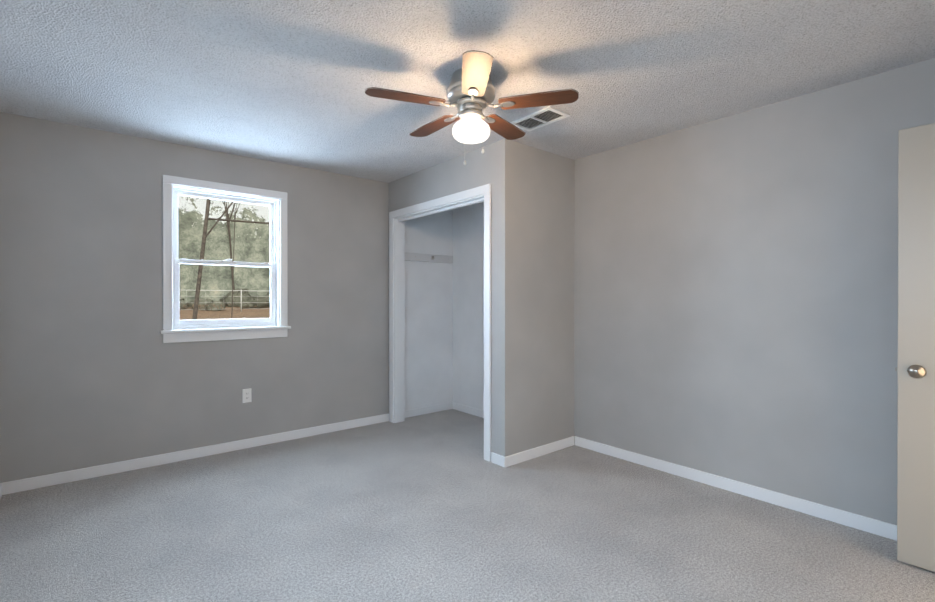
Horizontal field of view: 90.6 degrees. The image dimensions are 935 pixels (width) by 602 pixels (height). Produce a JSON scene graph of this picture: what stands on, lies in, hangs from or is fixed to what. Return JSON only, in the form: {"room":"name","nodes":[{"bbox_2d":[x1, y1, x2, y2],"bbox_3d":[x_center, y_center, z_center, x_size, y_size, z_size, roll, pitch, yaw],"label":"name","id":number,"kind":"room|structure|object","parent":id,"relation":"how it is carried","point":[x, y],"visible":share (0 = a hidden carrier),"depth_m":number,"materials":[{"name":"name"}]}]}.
{"room":"empty bedroom","nodes":[
{"label":"empty bedroom","id":0,"kind":"room"},
{"bbox_2d":[0,112,452,482],"bbox_3d":[-1.610,0.012,4.151,3.880,2.440,0.115,0,0,-40],"label":"wall","id":1,"kind":"structure","parent":0,"point":[95,370],"depth_m":3.47,"materials":[{"name":"grey paint"}]},
{"bbox_2d":[0,482,7,499],"bbox_3d":[-1.508,1.204,1.188,0.017,0.078,4.580,0,0,-40],"label":"baseboard","id":2,"kind":"structure","parent":1,"relation":"attached to","point":[3,486],"depth_m":2.95,"materials":[{"name":"white wood"}]},
{"bbox_2d":[8,413,388,493],"bbox_3d":[-1.876,1.194,3.849,2.790,0.078,0.017,0,0,-40],"label":"baseboard","id":3,"kind":"structure","parent":1,"relation":"attached to","point":[31,483],"depth_m":3.55,"materials":[{"name":"white wood"}]},
{"bbox_2d":[160,175,290,342],"bbox_3d":[-1.971,-0.318,3.818,0.964,1.272,0.163,0,0,-40],"label":"window","id":4,"kind":"structure","parent":1,"relation":"in","point":[275,325],"depth_m":3.78,"materials":[{"name":"white"}]},
{"bbox_2d":[242,388,251,402],"bbox_3d":[-1.847,0.793,3.876,0.070,0.115,0.009,0,0,-40],"label":"electrical outlet","id":5,"kind":"object","parent":1,"relation":"attached to","point":[246,395],"visible":1,"depth_m":3.87,"materials":[{"name":"white plastic"}]},
{"bbox_2d":[405,402,451,417],"bbox_3d":[-0.447,1.190,5.036,0.695,0.078,0.017,0,0,-40],"label":"baseboard","id":6,"kind":"structure","parent":1,"relation":"attached to","point":[446,406],"depth_m":5.04,"materials":[{"name":"white wood"}]},
{"bbox_2d":[405,252,452,262],"bbox_3d":[-0.437,-0.469,5.024,0.698,0.085,0.038,0,0,-40],"label":"cleat","id":7,"kind":"object","parent":1,"relation":"attached to","point":[421,257],"visible":0.96,"depth_m":5.03,"materials":[{"name":"white paint"}]},
{"bbox_2d":[389,139,516,456],"bbox_3d":[-0.221,0.012,4.125,0.115,2.440,1.700,0,0,-40],"label":"wall","id":8,"kind":"structure","parent":0,"point":[497,167],"depth_m":3.50,"materials":[{"name":"grey paint"}]},
{"bbox_2d":[389,184,490,461],"bbox_3d":[-0.263,0.165,4.165,0.134,2.134,1.513,0,0,-40],"label":"trim","id":9,"kind":"structure","parent":8,"relation":"attached to","point":[398,218],"depth_m":4.65,"materials":[{"name":"white wood"}]},
{"bbox_2d":[0,409,934,601],"bbox_3d":[-0.110,1.289,2.350,3.880,0.100,4.810,0,0,-40],"label":"floor","id":10,"kind":"structure","parent":0,"point":[433,507],"depth_m":2.45,"materials":[{"name":"carpet"}]},
{"bbox_2d":[0,0,934,182],"bbox_3d":[-0.110,-1.251,2.340,3.880,0.100,4.810,0,0,-40],"label":"ceiling","id":11,"kind":"structure","parent":0,"point":[288,82],"depth_m":2.34,"materials":[{"name":"white paint"}]},
{"bbox_2d":[365,50,578,164],"bbox_3d":[-0.005,-0.956,2.509,1.078,0.492,1.036,0,0,-40],"label":"ceiling fan","id":12,"kind":"object","parent":11,"relation":"hanging from","point":[471,93],"visible":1,"depth_m":2.39,"materials":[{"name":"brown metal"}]},
{"bbox_2d":[510,106,569,130],"bbox_3d":[0.471,-1.198,3.057,0.205,0.010,0.360,0,0,-40],"label":"ceiling vent","id":13,"kind":"object","parent":11,"relation":"in","point":[541,118],"visible":0.96,"depth_m":3.04,"materials":[{"name":"white metal"}]},
{"bbox_2d":[517,142,574,452],"bbox_3d":[0.607,0.013,3.782,0.710,2.440,0.115,0,0,-40],"label":"wall","id":14,"kind":"structure","parent":0,"point":[532,278],"depth_m":3.72,"materials":[{"name":"grey paint"}]},
{"bbox_2d":[500,436,575,467],"bbox_3d":[0.589,1.195,3.689,0.823,0.078,0.021,0,0,-40],"label":"baseboard","id":15,"kind":"structure","parent":14,"relation":"attached to","point":[510,460],"depth_m":3.64,"materials":[{"name":"white wood"}]},
{"bbox_2d":[453,58,934,524],"bbox_3d":[1.375,0.014,3.504,0.115,2.440,4.695,0,0,-40],"label":"wall","id":16,"kind":"structure","parent":0,"point":[736,297],"depth_m":2.92,"materials":[{"name":"grey paint"}]},
{"bbox_2d":[452,402,483,417],"bbox_3d":[0.331,1.191,4.662,0.017,0.078,1.585,0,0,-40],"label":"baseboard","id":17,"kind":"structure","parent":16,"relation":"attached to","point":[463,408],"depth_m":5.04,"materials":[{"name":"white wood"}]},
{"bbox_2d":[576,436,896,540],"bbox_3d":[1.821,1.198,2.868,0.017,0.078,2.850,0,0,-40],"label":"baseboard","id":18,"kind":"structure","parent":16,"relation":"attached to","point":[868,524],"depth_m":2.89,"materials":[{"name":"white wood"}]},
{"bbox_3d":[1.390,0.025,0.539,3.650,2.440,0.115,0,0,-40],"label":"wall","id":19,"kind":"structure","parent":0,"visible":0},
{"bbox_2d":[895,123,934,571],"bbox_3d":[2.296,0.212,1.894,0.093,2.033,0.807,0,0,-40],"label":"door","id":20,"kind":"structure","parent":19,"relation":"in","point":[915,368],"depth_m":2.13,"materials":[{"name":"painted wood"},{"name":"satin nickel"}]},
{"label":"outside","id":21,"kind":"structure","parent":0,"visible":0},
{"bbox_2d":[176,304,269,329],"bbox_3d":[-14.902,0.115,29.380,65.000,2.950,55.645,0,0,-40],"label":"ground","id":22,"kind":"structure","parent":21,"point":[252,312],"depth_m":20.22,"materials":[{"name":"brown soil"}]},
{"bbox_2d":[178,196,269,319],"bbox_3d":[-6.881,-8.230,26.736,44.000,18.370,25.761,0,0,-40],"label":"trees","id":23,"kind":"object","parent":22,"relation":"on","point":[206,239],"depth_m":27.52,"materials":[{"name":"green plant"}]},
{"bbox_2d":[180,289,269,311],"bbox_3d":[-7.369,-0.004,25.006,33.054,1.140,0.054,0,0,-40],"label":"fence","id":24,"kind":"object","parent":22,"relation":"on","point":[241,290],"depth_m":22.13,"materials":[{"name":"grey"}]}
]}

